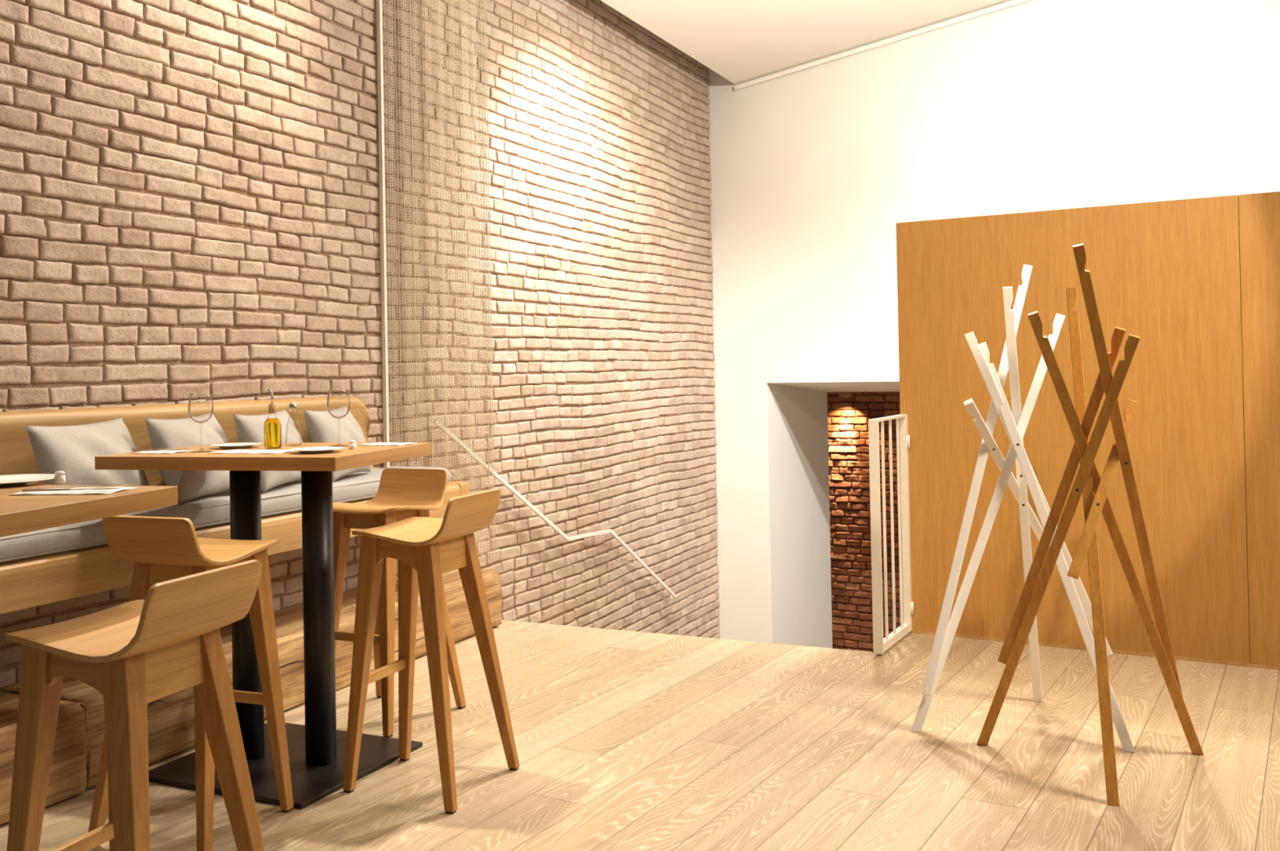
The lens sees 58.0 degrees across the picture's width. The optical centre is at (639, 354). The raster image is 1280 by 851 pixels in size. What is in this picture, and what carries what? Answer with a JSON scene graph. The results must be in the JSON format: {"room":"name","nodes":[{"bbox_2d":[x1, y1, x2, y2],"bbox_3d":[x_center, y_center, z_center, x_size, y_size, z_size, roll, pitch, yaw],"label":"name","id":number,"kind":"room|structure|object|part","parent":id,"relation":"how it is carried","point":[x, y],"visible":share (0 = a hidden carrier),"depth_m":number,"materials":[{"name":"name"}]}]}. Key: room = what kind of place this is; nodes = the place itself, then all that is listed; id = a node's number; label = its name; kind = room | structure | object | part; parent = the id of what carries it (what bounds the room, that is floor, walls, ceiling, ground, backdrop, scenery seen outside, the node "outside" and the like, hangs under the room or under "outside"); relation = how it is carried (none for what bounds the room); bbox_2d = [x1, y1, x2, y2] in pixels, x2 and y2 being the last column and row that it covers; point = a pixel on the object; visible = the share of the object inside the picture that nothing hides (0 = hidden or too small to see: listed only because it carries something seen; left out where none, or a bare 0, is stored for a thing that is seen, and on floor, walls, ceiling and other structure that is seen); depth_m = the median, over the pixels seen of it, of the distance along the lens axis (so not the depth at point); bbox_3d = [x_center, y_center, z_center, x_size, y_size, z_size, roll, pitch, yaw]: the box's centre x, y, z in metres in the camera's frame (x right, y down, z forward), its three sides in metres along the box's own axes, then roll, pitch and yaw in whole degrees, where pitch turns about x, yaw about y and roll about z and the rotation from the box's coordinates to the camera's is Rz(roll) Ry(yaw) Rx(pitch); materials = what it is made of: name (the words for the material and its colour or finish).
{"room":"restaurant","nodes":[
{"label":"restaurant","id":0,"kind":"room"},
{"bbox_2d":[0,0,719,688],"bbox_3d":[-1.560,0.521,5.526,0.324,6.974,9.946,-1,-1,25],"label":"wall","id":1,"kind":"structure","parent":0,"point":[189,189],"depth_m":5.76,"materials":[{"name":"brick"}]},
{"bbox_2d":[0,395,469,614],"bbox_3d":[-2.123,0.475,3.336,0.435,0.575,5.290,-1,-1,25],"label":"bench","id":2,"kind":"object","parent":1,"relation":"attached to","point":[24,584],"visible":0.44,"depth_m":3.94,"materials":[{"name":"brown wood"}]},
{"bbox_2d":[0,518,107,564],"bbox_3d":[-1.651,0.568,3.281,0.502,0.090,0.725,-1,-1,25],"label":"seat cushion","id":3,"kind":"object","parent":2,"relation":"on","point":[90,534],"depth_m":3.54,"materials":[{"name":"grey fabric"}]},
{"bbox_2d":[24,417,148,485],"bbox_3d":[-1.847,0.381,3.904,0.201,0.309,0.560,-1,-1,6],"label":"throw pillow","id":4,"kind":"object","parent":3,"relation":"on","point":[73,451],"visible":0.61,"depth_m":3.77,"materials":[{"name":"grey fabric"}]},
{"bbox_2d":[119,490,230,529],"bbox_3d":[-1.464,0.573,3.973,0.740,0.090,0.889,-1,-1,25],"label":"seat cushion","id":5,"kind":"object","parent":2,"relation":"on","point":[213,509],"depth_m":4.10,"materials":[{"name":"grey fabric"}]},
{"bbox_2d":[144,413,229,506],"bbox_3d":[-1.659,0.382,4.313,0.196,0.309,0.510,-1,-1,6],"label":"throw pillow","id":6,"kind":"object","parent":5,"relation":"on","point":[180,433],"visible":0.66,"depth_m":4.16,"materials":[{"name":"grey fabric"}]},
{"bbox_2d":[261,480,302,517],"bbox_3d":[-1.322,0.574,4.284,0.743,0.090,1.002,-1,-1,25],"label":"seat cushion","id":7,"kind":"object","parent":2,"relation":"on","point":[286,498],"depth_m":4.48,"materials":[{"name":"grey fabric"}]},
{"bbox_2d":[233,409,302,493],"bbox_3d":[-1.483,0.385,4.690,0.194,0.304,0.490,-1,-1,6],"label":"throw pillow","id":8,"kind":"object","parent":7,"relation":"on","point":[250,428],"visible":0.4,"depth_m":4.53,"materials":[{"name":"grey fabric"}]},
{"bbox_2d":[332,466,450,502],"bbox_3d":[-1.102,0.575,4.799,0.773,0.090,1.322,-1,-1,25],"label":"seat cushion","id":9,"kind":"object","parent":2,"relation":"on","point":[356,486],"depth_m":4.92,"materials":[{"name":"grey fabric"}]},
{"bbox_2d":[303,405,370,482],"bbox_3d":[-1.320,0.386,5.053,0.196,0.304,0.490,-1,-1,6],"label":"throw pillow","id":10,"kind":"object","parent":9,"relation":"on","point":[322,427],"visible":0.52,"depth_m":4.91,"materials":[{"name":"grey fabric"}]},
{"bbox_3d":[-1.028,0.699,5.683,0.417,0.140,0.110,-1,-1,25],"label":"seat","id":11,"kind":"part","parent":2,"relation":"part of","materials":[{"name":"brown wood"}]},
{"bbox_2d":[433,419,676,599],"bbox_3d":[-0.433,1.117,7.505,0.084,1.538,3.170,-1,-1,25],"label":"handrail","id":12,"kind":"object","parent":1,"relation":"attached to","point":[497,476],"visible":0.94,"depth_m":7.25,"materials":[{"name":"white metal"}]},
{"bbox_2d":[0,620,1279,850],"bbox_3d":[1.651,1.406,2.318,8.200,0.220,6.800,-1,-1,25],"label":"floor","id":13,"kind":"structure","parent":0,"point":[625,740],"depth_m":3.78,"materials":[{"name":"brown wood"}]},
{"bbox_2d":[0,691,86,825],"bbox_3d":[-2.533,1.234,2.403,0.463,0.285,2.867,-1,-1,25],"label":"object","id":14,"kind":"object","parent":13,"relation":"on","point":[68,773],"depth_m":3.53,"materials":[{"name":"brown wood"}]},
{"bbox_2d":[0,484,177,537],"bbox_3d":[-1.534,0.833,2.449,0.860,1.050,0.719,-1,-1,15],"label":"table","id":15,"kind":"object","parent":13,"relation":"on","point":[21,513],"visible":0.98,"depth_m":2.38,"materials":[{"name":"brown wood"}]},
{"bbox_2d":[0,474,54,486],"bbox_3d":[-1.523,0.305,2.764,0.260,0.013,0.260,-1,-1,25],"label":"plate","id":16,"kind":"object","parent":15,"relation":"on","point":[16,479],"visible":0.94,"depth_m":2.82,"materials":[{"name":"white ceramic"}]},
{"bbox_2d":[53,471,66,484],"bbox_3d":[-1.387,0.294,2.762,0.026,0.029,0.026,-1,-1,25],"label":"salt shaker","id":17,"kind":"object","parent":15,"relation":"on","point":[60,477],"visible":1,"depth_m":2.75,"materials":[{"name":"white ceramic"}]},
{"bbox_2d":[8,487,137,495],"bbox_3d":[-1.245,0.302,2.542,0.220,0.004,0.130,-1,-1,5],"label":"paper napkin","id":18,"kind":"object","parent":15,"relation":"on","point":[104,491],"visible":0.78,"depth_m":2.52,"materials":[{"name":"white paper"}]},
{"bbox_2d":[22,488,119,492],"bbox_3d":[-1.235,0.294,2.512,0.205,0.005,0.016,-1,-1,-4],"label":"knife","id":19,"kind":"object","parent":18,"relation":"on","point":[68,489],"visible":1,"depth_m":2.50,"materials":[{"name":"metal"}]},
{"bbox_3d":[-1.288,0.295,2.508,0.100,0.005,0.012,-1,-1,-4],"label":"handle","id":20,"kind":"part","parent":19,"relation":"part of","materials":[{"name":"metal"}]},
{"bbox_3d":[-1.185,0.294,2.515,0.105,0.002,0.016,-1,-1,-4],"label":"blade","id":21,"kind":"part","parent":19,"relation":"part of","materials":[{"name":"metal"}]},
{"bbox_2d":[35,484,121,488],"bbox_3d":[-1.246,0.294,2.565,0.180,0.006,0.020,-1,-1,-4],"label":"fork","id":22,"kind":"object","parent":18,"relation":"on","point":[117,484],"visible":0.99,"depth_m":2.56,"materials":[{"name":"metal"}]},
{"bbox_3d":[-1.276,0.296,2.563,0.120,0.004,0.008,-1,-1,-4],"label":"handle","id":23,"kind":"part","parent":22,"relation":"part of","materials":[{"name":"metal"}]},
{"bbox_2d":[4,560,265,850],"bbox_3d":[-1.006,0.887,2.313,0.422,0.919,0.413,-1,-1,20],"label":"bar stool","id":24,"kind":"object","parent":13,"relation":"on","point":[136,654],"visible":1,"depth_m":2.24,"materials":[{"name":"brown wood"}]},
{"bbox_3d":[-1.190,0.949,2.253,0.116,0.789,0.090,-1,-1,20],"label":"leg","id":25,"kind":"part","parent":24,"relation":"part of","materials":[{"name":"brown wood"}]},
{"bbox_3d":[-1.108,0.950,2.478,0.116,0.789,0.090,-1,-1,20],"label":"leg","id":26,"kind":"part","parent":24,"relation":"part of","materials":[{"name":"brown wood"}]},
{"bbox_3d":[-0.937,0.950,2.136,0.173,0.775,0.130,-1,-1,20],"label":"leg","id":27,"kind":"part","parent":24,"relation":"part of","materials":[{"name":"brown wood"}]},
{"bbox_3d":[-0.838,0.951,2.395,0.212,0.775,0.073,-1,-1,-8],"label":"leg","id":28,"kind":"part","parent":24,"relation":"part of","materials":[{"name":"brown wood"}]},
{"bbox_2d":[88,515,293,850],"bbox_3d":[-1.272,0.904,3.318,0.413,0.919,0.422,-1,-1,21],"label":"bar stool","id":29,"kind":"object","parent":13,"relation":"on","point":[162,549],"visible":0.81,"depth_m":3.22,"materials":[{"name":"brown wood"}]},
{"bbox_3d":[-1.443,0.972,3.247,0.212,0.775,0.073,-1,-1,-40],"label":"leg","id":30,"kind":"part","parent":29,"relation":"part of","materials":[{"name":"brown wood"}]},
{"bbox_3d":[-1.183,0.966,3.150,0.130,0.775,0.173,-1,-1,21],"label":"leg","id":31,"kind":"part","parent":29,"relation":"part of","materials":[{"name":"brown wood"}]},
{"bbox_3d":[-1.103,0.961,3.417,0.090,0.789,0.116,-1,-1,21],"label":"leg","id":32,"kind":"part","parent":29,"relation":"part of","materials":[{"name":"brown wood"}]},
{"bbox_2d":[0,568,502,789],"bbox_3d":[-1.420,1.241,4.835,0.454,0.286,2.467,-1,-1,25],"label":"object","id":33,"kind":"structure","parent":13,"relation":"on","point":[171,718],"depth_m":4.46,"materials":[{"name":"brown wood"}]},
{"bbox_2d":[94,442,431,809],"bbox_3d":[-1.219,0.844,3.879,0.860,1.050,0.713,-1,-1,16],"label":"table","id":34,"kind":"object","parent":13,"relation":"on","point":[316,749],"visible":0.87,"depth_m":3.79,"materials":[{"name":"brown wood"}]},
{"bbox_2d":[130,450,191,453],"bbox_3d":[-1.577,0.323,3.807,0.150,0.004,0.110,-1,-1,16],"label":"paper napkin","id":35,"kind":"object","parent":34,"relation":"on","point":[160,451],"visible":0.94,"depth_m":3.79,"materials":[{"name":"white paper"}]},
{"bbox_2d":[132,449,188,451],"bbox_3d":[-1.572,0.316,3.788,0.205,0.005,0.016,-1,-1,13],"label":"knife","id":36,"kind":"object","parent":35,"relation":"on","point":[132,450],"visible":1,"depth_m":3.79,"materials":[{"name":"metal"}]},
{"bbox_3d":[-1.623,0.317,3.800,0.100,0.005,0.012,-1,-1,13],"label":"handle","id":37,"kind":"part","parent":36,"relation":"part of","materials":[{"name":"metal"}]},
{"bbox_3d":[-1.523,0.315,3.777,0.105,0.002,0.016,-1,-1,13],"label":"blade","id":38,"kind":"part","parent":36,"relation":"part of","materials":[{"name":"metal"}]},
{"bbox_2d":[150,448,189,449],"bbox_3d":[-1.578,0.316,3.829,0.180,0.006,0.020,-1,-1,13],"label":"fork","id":39,"kind":"object","parent":35,"relation":"on","point":[186,448],"visible":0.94,"depth_m":3.82,"materials":[{"name":"metal"}]},
{"bbox_2d":[187,393,213,453],"bbox_3d":[-1.447,0.226,3.808,0.080,0.192,0.080,-1,-1,25],"label":"wine glass","id":40,"kind":"object","parent":34,"relation":"on","point":[191,395],"visible":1,"depth_m":3.80,"materials":[{"name":"clear glass"}]},
{"bbox_2d":[187,393,213,423],"bbox_3d":[-1.448,0.179,3.808,0.080,0.100,0.080,-1,-1,25],"label":"bowl","id":41,"kind":"object","parent":40,"relation":"on","point":[191,395],"depth_m":3.80,"materials":[{"name":"clear glass"}]},
{"bbox_2d":[209,442,262,448],"bbox_3d":[-1.390,0.317,3.974,0.170,0.013,0.170,-1,-1,25],"label":"plate","id":42,"kind":"object","parent":34,"relation":"on","point":[244,445],"visible":1,"depth_m":3.96,"materials":[{"name":"white ceramic"}]},
{"bbox_3d":[-1.328,0.860,3.905,0.100,0.994,0.100,-1,-1,16],"label":"post","id":43,"kind":"part","parent":34,"relation":"part of","materials":[{"name":"black metal"}]},
{"bbox_2d":[206,449,293,453],"bbox_3d":[-1.248,0.316,3.732,0.260,0.004,0.130,-1,-1,19],"label":"paper napkin","id":44,"kind":"object","parent":34,"relation":"on","point":[233,451],"visible":0.98,"depth_m":3.71,"materials":[{"name":"white paper"}]},
{"bbox_2d":[263,389,281,448],"bbox_3d":[-1.247,0.220,3.919,0.058,0.200,0.058,-1,-1,25],"label":"oil bottle","id":45,"kind":"object","parent":34,"relation":"on","point":[272,427],"visible":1,"depth_m":3.90,"materials":[{"name":"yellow glass"}]},
{"bbox_3d":[-1.254,0.146,3.921,0.018,0.052,0.007,-1,-1,6],"label":"spout","id":46,"kind":"part","parent":45,"relation":"part of","materials":[{"name":"metal"}]},
{"bbox_3d":[-1.188,1.360,3.867,0.676,0.016,0.616,-1,-1,25],"label":"plate","id":47,"kind":"part","parent":34,"relation":"part of","materials":[{"name":"black metal"}]},
{"bbox_2d":[285,402,301,446],"bbox_3d":[-1.215,0.245,4.048,0.054,0.151,0.054,-1,-1,25],"label":"vinegar bottle","id":48,"kind":"object","parent":34,"relation":"on","point":[292,406],"visible":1,"depth_m":4.04,"materials":[{"name":"clear glass"}]},
{"bbox_2d":[288,446,343,453],"bbox_3d":[-1.027,0.306,3.664,0.170,0.013,0.170,-1,-1,25],"label":"plate","id":49,"kind":"object","parent":34,"relation":"on","point":[324,449],"visible":1,"depth_m":3.67,"materials":[{"name":"white ceramic"}]},
{"bbox_3d":[-1.065,0.854,3.832,0.100,0.994,0.100,-1,-1,16],"label":"post","id":50,"kind":"part","parent":34,"relation":"part of","materials":[{"name":"black metal"}]},
{"bbox_2d":[326,390,350,447],"bbox_3d":[-1.034,0.220,3.964,0.080,0.192,0.080,-1,-1,25],"label":"wine glass","id":51,"kind":"object","parent":34,"relation":"on","point":[329,391],"visible":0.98,"depth_m":3.96,"materials":[{"name":"clear glass"}]},
{"bbox_2d":[326,390,350,418],"bbox_3d":[-1.034,0.173,3.965,0.080,0.100,0.080,-1,-1,25],"label":"bowl","id":52,"kind":"object","parent":51,"relation":"on","point":[330,391],"depth_m":3.95,"materials":[{"name":"clear glass"}]},
{"bbox_2d":[348,440,356,449],"bbox_3d":[-0.943,0.298,3.790,0.026,0.029,0.026,-1,-1,25],"label":"salt shaker","id":53,"kind":"object","parent":34,"relation":"on","point":[352,446],"visible":1,"depth_m":3.78,"materials":[{"name":"white ceramic"}]},
{"bbox_2d":[358,442,416,445],"bbox_3d":[-0.872,0.312,4.000,0.160,0.004,0.120,-1,-1,19],"label":"paper napkin","id":54,"kind":"object","parent":34,"relation":"on","point":[376,443],"visible":1,"depth_m":3.98,"materials":[{"name":"white paper"}]},
{"bbox_2d":[333,468,466,737],"bbox_3d":[-0.958,0.910,4.370,0.413,0.919,0.422,-1,-1,26],"label":"bar stool","id":55,"kind":"object","parent":13,"relation":"on","point":[402,494],"visible":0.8,"depth_m":4.28,"materials":[{"name":"brown wood"}]},
{"bbox_3d":[-1.131,0.972,4.284,0.090,0.789,0.116,-1,-1,26],"label":"leg","id":56,"kind":"part","parent":55,"relation":"part of","materials":[{"name":"brown wood"}]},
{"bbox_3d":[-1.022,0.980,4.543,0.073,0.775,0.212,-1,-1,-3],"label":"leg","id":57,"kind":"part","parent":55,"relation":"part of","materials":[{"name":"brown wood"}]},
{"bbox_3d":[-0.916,0.966,4.179,0.090,0.789,0.116,-1,-1,26],"label":"leg","id":58,"kind":"part","parent":55,"relation":"part of","materials":[{"name":"brown wood"}]},
{"bbox_3d":[-0.778,0.973,4.425,0.212,0.775,0.073,-1,-1,-35],"label":"leg","id":59,"kind":"part","parent":55,"relation":"part of","materials":[{"name":"brown wood"}]},
{"bbox_2d":[342,488,519,814],"bbox_3d":[-0.673,0.896,3.661,0.422,0.919,0.413,-1,-1,22],"label":"bar stool","id":60,"kind":"object","parent":13,"relation":"on","point":[424,549],"visible":1,"depth_m":3.59,"materials":[{"name":"brown wood"}]},
{"bbox_3d":[-0.860,0.958,3.607,0.116,0.789,0.090,-1,-1,22],"label":"leg","id":61,"kind":"part","parent":60,"relation":"part of","materials":[{"name":"brown wood"}]},
{"bbox_3d":[-0.769,0.959,3.829,0.116,0.789,0.090,-1,-1,22],"label":"leg","id":62,"kind":"part","parent":60,"relation":"part of","materials":[{"name":"brown wood"}]},
{"bbox_3d":[-0.605,0.959,3.486,0.073,0.775,0.212,-1,-1,-39],"label":"leg","id":63,"kind":"part","parent":60,"relation":"part of","materials":[{"name":"brown wood"}]},
{"bbox_3d":[-0.502,0.960,3.737,0.212,0.775,0.073,-1,-1,-6],"label":"leg","id":64,"kind":"part","parent":60,"relation":"part of","materials":[{"name":"brown wood"}]},
{"bbox_2d":[911,264,1135,752],"bbox_3d":[1.381,0.493,4.176,0.728,1.659,0.558,-1,-1,25],"label":"coat rack","id":65,"kind":"object","parent":13,"relation":"on","point":[1015,424],"visible":0.95,"depth_m":4.17,"materials":[{"name":"white paint"}]},
{"bbox_2d":[896,191,1279,670],"bbox_3d":[3.196,0.303,4.515,4.431,1.978,0.126,-1,-1,31],"label":"wall","id":66,"kind":"structure","parent":13,"relation":"on","point":[1197,280],"depth_m":5.06,"materials":[{"name":"brown wood"}]},
{"bbox_2d":[868,414,913,654],"bbox_3d":[1.169,0.810,5.346,0.045,1.038,0.522,-1,-1,29],"label":"gate","id":67,"kind":"object","parent":66,"relation":"attached to","point":[881,645],"visible":1,"depth_m":5.30,"materials":[{"name":"white wood"}]},
{"bbox_3d":[1.047,0.809,5.123,0.044,1.038,0.012,-1,-1,25],"label":"post","id":68,"kind":"part","parent":67,"relation":"part of","materials":[{"name":"white wood"}]},
{"bbox_3d":[1.154,0.297,5.348,0.030,0.012,0.497,-1,-1,28],"label":"rail","id":69,"kind":"part","parent":67,"relation":"part of","materials":[{"name":"white wood"}]},
{"bbox_3d":[1.173,1.310,5.337,0.030,0.038,0.497,-1,-1,28],"label":"rail","id":70,"kind":"part","parent":67,"relation":"part of","materials":[{"name":"white wood"}]},
{"bbox_3d":[1.278,0.810,5.557,0.032,1.038,0.044,-1,-1,25],"label":"post","id":71,"kind":"part","parent":67,"relation":"part of","materials":[{"name":"white metal"}]},
{"bbox_3d":[3.198,0.303,4.518,1.475,1.978,0.120,-1,-1,31],"label":"panel","id":72,"kind":"part","parent":66,"relation":"part of","materials":[{"name":"brown wood"}]},
{"bbox_2d":[976,243,1204,806],"bbox_3d":[1.427,0.489,3.623,0.718,1.652,0.537,-1,-1,12],"label":"coat rack","id":73,"kind":"object","parent":13,"relation":"on","point":[1087,482],"visible":1,"depth_m":3.65,"materials":[{"name":"brown wood"}]},
{"bbox_2d":[600,0,1012,84],"bbox_3d":[2.712,-3.065,4.540,7.931,1.333,9.300,-1,-1,25],"label":"ceiling","id":74,"kind":"structure","parent":0,"point":[740,41],"depth_m":8.61,"materials":[{"name":"paint"}]},
{"bbox_2d":[376,0,495,574],"bbox_3d":[-1.052,-0.743,5.963,0.624,3.695,0.029,-1,-1,-38],"label":"curtain","id":75,"kind":"object","parent":74,"relation":"hanging from","point":[380,11],"visible":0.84,"depth_m":5.95,"materials":[{"name":"beige fabric"}]},
{"bbox_2d":[826,391,903,656],"bbox_3d":[2.906,1.880,11.400,3.612,4.229,0.157,-1,-1,31],"label":"wall","id":76,"kind":"structure","parent":0,"point":[848,419],"depth_m":11.75,"materials":[{"name":"red brick"}]},
{"bbox_2d":[838,391,853,398],"bbox_3d":[2.064,0.374,11.598,0.120,0.135,0.100,-1,-1,25],"label":"spot lamp","id":77,"kind":"object","parent":76,"relation":"attached to","point":[844,394],"visible":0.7,"depth_m":11.56,"materials":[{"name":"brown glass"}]},
{"bbox_2d":[707,0,1279,648],"bbox_3d":[4.380,-0.183,8.575,8.500,8.200,1.370,-1,-1,31],"label":"wall","id":78,"kind":"structure","parent":0,"point":[1033,105],"depth_m":9.24,"materials":[{"name":"white paint"}]},
{"bbox_2d":[733,0,1031,90],"bbox_3d":[4.125,-2.876,7.896,7.732,1.079,0.020,-1,-1,31],"label":"trim","id":79,"kind":"structure","parent":78,"relation":"attached to","point":[1016,2],"depth_m":9.18,"materials":[{"name":"paint"}]}
]}

